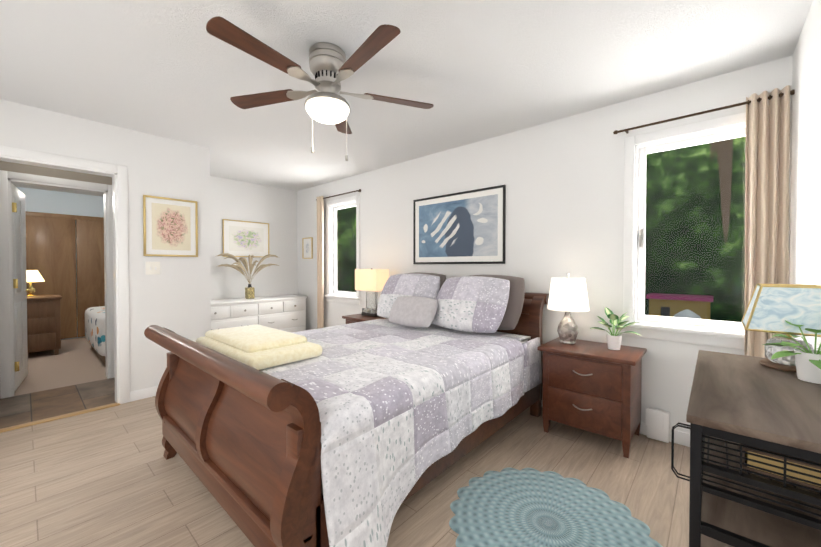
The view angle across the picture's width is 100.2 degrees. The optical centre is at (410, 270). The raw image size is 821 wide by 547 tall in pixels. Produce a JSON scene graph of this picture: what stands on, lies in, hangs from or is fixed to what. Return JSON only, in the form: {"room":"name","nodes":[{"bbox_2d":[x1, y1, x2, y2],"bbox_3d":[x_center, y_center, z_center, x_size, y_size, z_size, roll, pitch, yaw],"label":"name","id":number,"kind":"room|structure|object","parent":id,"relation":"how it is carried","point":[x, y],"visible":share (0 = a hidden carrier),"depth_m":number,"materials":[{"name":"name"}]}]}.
{"room":"bedroom","nodes":[
{"label":"bedroom","id":0,"kind":"room"},
{"bbox_2d":[0,161,111,184],"bbox_3d":[-3.979,-0.045,2.994,0.120,2.440,3.140,1,1,42],"label":"wall","id":1,"kind":"structure","parent":0,"point":[42,171],"depth_m":3.39,"materials":[{"name":"beige paint"}]},
{"bbox_2d":[11,183,27,390],"bbox_3d":[-4.040,0.157,3.549,0.063,2.000,0.720,-1,1,-41],"label":"door leaf","id":2,"kind":"structure","parent":1,"relation":"in","point":[16,192],"depth_m":3.35,"materials":[{"name":"white wood"}]},
{"bbox_2d":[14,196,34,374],"bbox_3d":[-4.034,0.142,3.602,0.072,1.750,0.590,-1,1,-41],"label":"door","id":3,"kind":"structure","parent":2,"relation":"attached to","point":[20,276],"depth_m":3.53,"materials":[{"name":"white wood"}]},
{"bbox_2d":[0,170,114,398],"bbox_3d":[-3.537,0.121,3.486,0.141,2.095,0.830,1,1,42],"label":"door frame","id":4,"kind":"structure","parent":1,"relation":"attached to","point":[5,377],"depth_m":3.20,"materials":[{"name":"white wood"}]},
{"bbox_2d":[17,187,103,339],"bbox_3d":[-6.077,-0.078,5.375,0.120,2.440,3.920,1,1,42],"label":"wall","id":5,"kind":"structure","parent":0,"point":[47,201],"depth_m":5.67,"materials":[{"name":"blue"}]},
{"bbox_2d":[25,211,103,221],"bbox_3d":[-6.030,-0.892,5.295,0.038,0.070,2.520,1,1,42],"label":"door frame","id":6,"kind":"structure","parent":5,"relation":"attached to","point":[52,215],"depth_m":5.64,"materials":[{"name":"wood"}]},
{"bbox_2d":[25,216,104,338],"bbox_3d":[-6.033,0.133,5.312,0.028,1.980,2.470,1,1,42],"label":"closet doors","id":7,"kind":"structure","parent":5,"relation":"in","point":[52,244],"depth_m":5.70,"materials":[{"name":"brown wood"}]},
{"bbox_2d":[0,99,210,391],"bbox_3d":[-2.642,-0.045,3.024,0.120,2.440,1.560,1,1,42],"label":"wall","id":8,"kind":"structure","parent":0,"point":[174,295],"depth_m":3.17,"materials":[{"name":"white paint"}]},
{"bbox_2d":[0,145,129,403],"bbox_3d":[-2.860,0.128,2.772,0.141,2.100,0.890,1,1,42],"label":"door frame","id":9,"kind":"structure","parent":8,"relation":"attached to","point":[123,284],"depth_m":3.02,"materials":[{"name":"white wood"}]},
{"bbox_2d":[130,386,157,401],"bbox_3d":[-2.297,1.125,3.330,0.012,0.090,0.670,1,1,42],"label":"baseboard","id":10,"kind":"structure","parent":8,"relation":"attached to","point":[143,393],"depth_m":3.15,"materials":[{"name":"white wood"}]},
{"bbox_2d":[146,262,159,274],"bbox_3d":[-2.399,-0.028,3.197,0.012,0.120,0.110,1,1,42],"label":"light switch","id":11,"kind":"object","parent":8,"relation":"attached to","point":[152,268],"visible":1,"depth_m":3.19,"materials":[{"name":"white plastic"}]},
{"bbox_2d":[143,195,197,256],"bbox_3d":[-2.296,-0.419,3.301,0.017,0.560,0.440,1,1,42],"label":"framed picture","id":12,"kind":"object","parent":8,"relation":"attached to","point":[170,227],"visible":1,"depth_m":3.29,"materials":[{"name":"paper"}]},
{"bbox_2d":[151,203,190,250],"bbox_3d":[-2.297,-0.419,3.301,0.002,0.434,0.314,1,1,42],"label":"art","id":13,"kind":"object","parent":12,"relation":"attached to","point":[170,222],"depth_m":3.29},
{"bbox_2d":[210,176,297,299],"bbox_3d":[-2.490,-0.072,4.974,0.120,2.440,1.800,1,1,42],"label":"wall","id":14,"kind":"structure","parent":0,"point":[275,208],"depth_m":5.11,"materials":[{"name":"white paint"}]},
{"bbox_2d":[222,219,268,257],"bbox_3d":[-2.377,-0.463,4.989,0.017,0.520,0.660,1,1,42],"label":"picture","id":15,"kind":"object","parent":14,"relation":"attached to","point":[244,238],"visible":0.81,"depth_m":4.97,"materials":[{"name":"white paper"}]},
{"bbox_2d":[229,226,263,251],"bbox_3d":[-2.377,-0.463,4.989,0.002,0.352,0.492,1,1,42],"label":"art","id":16,"kind":"object","parent":15,"relation":"attached to","point":[241,238],"depth_m":4.98},
{"bbox_2d":[0,337,689,546],"bbox_3d":[-2.559,1.201,2.954,8.620,0.050,5.180,1,1,42],"label":"floor","id":17,"kind":"structure","parent":0,"point":[110,477],"depth_m":2.01,"materials":[{"name":"laminate"}]},
{"bbox_2d":[27,295,61,354],"bbox_3d":[-5.343,0.754,4.488,0.510,0.800,1.090,1,1,42],"label":"dresser","id":18,"kind":"object","parent":17,"relation":"on","point":[43,324],"visible":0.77,"depth_m":4.61,"materials":[{"name":"brown wood"}]},
{"bbox_2d":[26,270,44,295],"bbox_3d":[-5.275,0.169,4.761,0.280,0.360,0.280,1,1,42],"label":"lamp","id":19,"kind":"object","parent":18,"relation":"on","point":[33,276],"visible":0.75,"depth_m":4.73,"materials":[{"name":"white fabric"}]},
{"bbox_2d":[0,402,119,432],"bbox_3d":[-2.841,1.173,2.723,0.065,0.012,0.820,1,1,42],"label":"trim","id":20,"kind":"structure","parent":17,"relation":"on","point":[55,418],"depth_m":2.73,"materials":[{"name":"brown wood"}]},
{"bbox_2d":[85,306,105,364],"bbox_3d":[-3.836,0.837,4.998,1.450,0.620,1.210,1,1,42],"label":"bed","id":21,"kind":"object","parent":17,"relation":"on","point":[95,327],"visible":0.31,"depth_m":4.34,"materials":[{"name":"white fabric"}]},
{"bbox_2d":[144,272,548,546],"bbox_3d":[-0.214,0.610,2.487,1.778,1.166,2.437,1,1,42],"label":"bed","id":22,"kind":"object","parent":17,"relation":"on","point":[357,434],"visible":1,"depth_m":1.68,"materials":[{"name":"fabric"}]},
{"bbox_2d":[205,324,306,352],"bbox_3d":[-1.002,0.424,2.197,0.680,0.055,0.370,1,1,42],"label":"throw","id":23,"kind":"object","parent":22,"relation":"on","point":[256,338],"depth_m":2.06,"materials":[{"name":"yellow fabric"}]},
{"bbox_2d":[196,336,321,369],"bbox_3d":[-0.971,0.473,2.158,0.820,0.073,0.450,1,1,42],"label":"throw","id":24,"kind":"object","parent":22,"relation":"on","point":[274,357],"depth_m":1.91,"materials":[{"name":"yellow fabric"}]},
{"bbox_2d":[260,319,523,546],"bbox_3d":[-0.311,0.822,2.377,1.788,0.644,1.742,1,1,42],"label":"quilt","id":25,"kind":"object","parent":22,"relation":"on","point":[398,406],"depth_m":1.67,"materials":[{"name":"fabric"}]},
{"bbox_2d":[405,272,445,290],"bbox_3d":[0.069,0.234,3.417,0.680,0.464,0.251,1,1,42],"label":"pillow","id":26,"kind":"object","parent":22,"relation":"on","point":[435,281],"depth_m":3.22,"materials":[{"name":"grey fabric"}]},
{"bbox_2d":[470,275,524,329],"bbox_3d":[0.645,0.251,2.907,0.698,0.464,0.267,1,1,42],"label":"pillow","id":27,"kind":"object","parent":22,"relation":"on","point":[514,287],"depth_m":2.69,"materials":[{"name":"grey fabric"}]},
{"bbox_2d":[522,337,541,391],"bbox_3d":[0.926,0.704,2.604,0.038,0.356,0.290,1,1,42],"label":"mattress","id":28,"kind":"object","parent":22,"relation":"on","point":[532,372],"depth_m":2.58,"materials":[{"name":"white fabric"}]},
{"bbox_2d":[342,314,386,323],"bbox_3d":[-0.433,0.846,4.028,0.610,0.630,0.476,1,1,42],"label":"nightstand","id":29,"kind":"object","parent":17,"relation":"on","point":[354,318],"visible":0.06,"depth_m":3.93,"materials":[{"name":"brown wood"}]},
{"bbox_2d":[355,268,388,316],"bbox_3d":[-0.458,0.248,4.059,0.380,0.560,0.200,1,1,42],"label":"lamp","id":30,"kind":"object","parent":29,"relation":"on","point":[371,282],"visible":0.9,"depth_m":3.98,"materials":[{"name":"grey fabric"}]},
{"bbox_2d":[449,467,662,546],"bbox_3d":[0.646,1.188,1.609,0.921,0.007,0.930,1,1,42],"label":"rug","id":31,"kind":"object","parent":17,"relation":"on","point":[514,507],"visible":1,"depth_m":1.66,"materials":[{"name":"teal fabric"}]},
{"bbox_2d":[537,337,646,457],"bbox_3d":[1.306,0.867,2.485,0.610,0.630,0.476,1,1,42],"label":"nightstand","id":32,"kind":"object","parent":17,"relation":"on","point":[592,386],"visible":0.98,"depth_m":2.32,"materials":[{"name":"brown wood"}]},
{"bbox_2d":[547,273,589,343],"bbox_3d":[1.204,0.281,2.626,0.296,0.535,0.296,1,1,42],"label":"lamp","id":33,"kind":"object","parent":32,"relation":"on","point":[568,295],"visible":1,"depth_m":2.54,"materials":[{"name":"fabric"}]},
{"bbox_2d":[590,307,640,349],"bbox_3d":[1.455,0.409,2.423,0.301,0.284,0.278,1,1,42],"label":"plant","id":34,"kind":"object","parent":32,"relation":"on","point":[614,341],"visible":1,"depth_m":2.40,"materials":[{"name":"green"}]},
{"bbox_2d":[646,407,669,442],"bbox_3d":[1.722,1.068,2.392,0.130,0.208,0.071,1,1,42],"label":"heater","id":35,"kind":"object","parent":17,"relation":"on","point":[658,424],"visible":0.94,"depth_m":2.37,"materials":[{"name":"white"}]},
{"bbox_2d":[671,350,820,546],"bbox_3d":[1.181,0.790,1.173,0.397,0.820,0.955,1,1,42],"label":"console table","id":36,"kind":"object","parent":17,"relation":"on","point":[736,399],"visible":0.81,"depth_m":0.91,"materials":[{"name":"brown wood"}]},
{"bbox_2d":[738,443,820,489],"bbox_3d":[1.060,0.462,0.951,0.224,0.093,0.370,1,1,42],"label":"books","id":37,"kind":"object","parent":36,"relation":"on","point":[804,477],"visible":0.17,"depth_m":0.84,"materials":[{"name":"brown paper"}]},
{"bbox_2d":[741,283,820,371],"bbox_3d":[1.477,0.215,1.339,0.258,0.322,0.258,1,1,42],"label":"lamp","id":38,"kind":"object","parent":36,"relation":"on","point":[771,308],"visible":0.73,"depth_m":1.29,"materials":[{"name":"blue fabric"}]},
{"bbox_2d":[763,320,820,383],"bbox_3d":[1.363,0.278,1.185,0.201,0.200,0.194,1,1,42],"label":"potted plant","id":39,"kind":"object","parent":36,"relation":"on","point":[808,364],"visible":0.98,"depth_m":1.18,"materials":[{"name":"white"}]},
{"bbox_2d":[0,0,812,196],"bbox_3d":[-2.559,-1.294,2.920,8.620,0.060,5.180,1,1,42],"label":"ceiling","id":40,"kind":"structure","parent":0,"point":[472,71],"depth_m":2.08,"materials":[{"name":"white paint"}]},
{"bbox_2d":[206,16,433,160],"bbox_3d":[-0.479,-0.943,1.934,1.245,0.615,1.237,1,1,42],"label":"fan","id":41,"kind":"object","parent":40,"relation":"hanging from","point":[331,67],"visible":1,"depth_m":1.87,"materials":[{"name":"brown wood"}]},
{"bbox_2d":[297,55,792,432],"bbox_3d":[0.224,-0.057,3.851,5.670,2.440,0.120,1,1,42],"label":"wall","id":42,"kind":"structure","parent":0,"point":[562,179],"depth_m":2.86,"materials":[{"name":"white paint"}]},
{"bbox_2d":[302,237,312,258],"bbox_3d":[-1.616,-0.358,5.383,0.270,0.330,0.017,1,1,42],"label":"picture","id":43,"kind":"object","parent":42,"relation":"attached to","point":[307,248],"visible":0.98,"depth_m":5.38,"materials":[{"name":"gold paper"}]},
{"bbox_2d":[305,241,309,254],"bbox_3d":[-1.615,-0.358,5.383,0.152,0.212,0.002,1,1,42],"label":"art","id":44,"kind":"object","parent":43,"relation":"attached to","point":[307,243],"depth_m":5.38},
{"bbox_2d":[316,189,360,328],"bbox_3d":[-1.008,-0.092,4.783,1.014,1.985,0.088,1,1,42],"label":"curtain","id":45,"kind":"object","parent":42,"relation":"hanging from","point":[320,261],"visible":0.98,"depth_m":5.01,"materials":[{"name":"beige fabric"}]},
{"bbox_2d":[324,295,360,299],"bbox_3d":[-0.966,0.365,4.800,0.780,0.030,0.052,1,1,42],"label":"window sill","id":46,"kind":"structure","parent":42,"relation":"attached to","point":[344,297],"depth_m":4.73,"materials":[{"name":"white"}]},
{"bbox_2d":[326,195,359,304],"bbox_3d":[-0.915,-0.283,4.848,0.750,1.465,0.134,1,1,42],"label":"window","id":47,"kind":"structure","parent":42,"relation":"in","point":[348,249],"depth_m":5.00,"materials":[{"name":"clear glass"}]},
{"bbox_2d":[413,185,505,263],"bbox_3d":[0.457,-0.438,3.544,1.120,0.730,0.017,1,1,42],"label":"picture","id":48,"kind":"object","parent":42,"relation":"attached to","point":[466,227],"visible":0.98,"depth_m":3.49,"materials":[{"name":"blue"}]},
{"bbox_2d":[419,194,497,256],"bbox_3d":[0.457,-0.438,3.544,0.966,0.576,0.002,1,1,42],"label":"art","id":49,"kind":"object","parent":48,"relation":"attached to","point":[467,226],"depth_m":3.50},
{"bbox_2d":[541,397,689,446],"bbox_3d":[0.180,1.119,3.818,5.430,0.090,0.012,1,1,42],"label":"baseboard","id":50,"kind":"structure","parent":42,"relation":"attached to","point":[681,438],"depth_m":2.35,"materials":[{"name":"white wood"}]},
{"bbox_2d":[621,323,744,349],"bbox_3d":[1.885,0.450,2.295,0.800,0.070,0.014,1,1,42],"label":"window sill","id":51,"kind":"structure","parent":42,"relation":"attached to","point":[735,343],"depth_m":2.31,"materials":[{"name":"white wood"}]},
{"bbox_2d":[623,112,745,332],"bbox_3d":[1.900,-0.288,2.352,0.735,1.385,0.134,1,1,42],"label":"window","id":52,"kind":"structure","parent":42,"relation":"in","point":[640,240],"depth_m":2.49,"materials":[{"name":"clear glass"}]},
{"bbox_2d":[613,85,794,357],"bbox_3d":[1.845,-0.057,2.253,0.911,1.985,0.088,1,1,42],"label":"curtain","id":53,"kind":"object","parent":42,"relation":"hanging from","point":[767,159],"visible":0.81,"depth_m":2.01,"materials":[{"name":"beige fabric"}]},
{"bbox_2d":[789,0,820,349],"bbox_3d":[1.013,-0.011,0.559,0.120,2.440,3.760,1,1,42],"label":"wall","id":54,"kind":"structure","parent":0,"point":[805,237],"depth_m":1.65,"materials":[{"name":"white paint"}]},
{"bbox_3d":[-2.008,1.177,4.645,1.300,0.050,1.920,1,1,42],"label":"floor","id":55,"kind":"structure","parent":0,"visible":0},
{"bbox_2d":[211,295,306,332],"bbox_3d":[-2.228,0.770,4.807,0.479,0.760,1.500,1,1,42],"label":"dresser","id":56,"kind":"object","parent":55,"relation":"on","point":[286,313],"visible":0.5,"depth_m":4.73,"materials":[{"name":"white wood"}]},
{"bbox_2d":[215,253,278,298],"bbox_3d":[-2.254,0.072,4.803,0.240,0.632,0.873,1,1,42],"label":"vase","id":57,"kind":"object","parent":56,"relation":"on","point":[249,290],"visible":1,"depth_m":4.77,"materials":[{"name":"gold metal"}]},
{"bbox_3d":[1.649,1.679,6.334,22.000,0.100,5.430,1,1,42],"label":"ground","id":58,"kind":"structure","parent":0,"visible":0},
{"bbox_2d":[646,293,712,319],"bbox_3d":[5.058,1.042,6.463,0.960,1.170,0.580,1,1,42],"label":"house","id":59,"kind":"object","parent":58,"relation":"on","point":[663,303],"depth_m":6.29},
{"bbox_2d":[674,309,700,318],"bbox_3d":[4.422,1.125,5.491,0.420,1.030,0.420,1,1,42],"label":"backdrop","id":60,"kind":"object","parent":58,"relation":"on","point":[683,314],"depth_m":5.40,"materials":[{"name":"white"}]},
{"label":"outside","id":61,"kind":"structure","parent":0,"visible":0},
{"bbox_2d":[337,136,745,321],"bbox_3d":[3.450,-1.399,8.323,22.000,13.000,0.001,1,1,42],"label":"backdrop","id":62,"kind":"structure","parent":61,"point":[659,205],"depth_m":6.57,"materials":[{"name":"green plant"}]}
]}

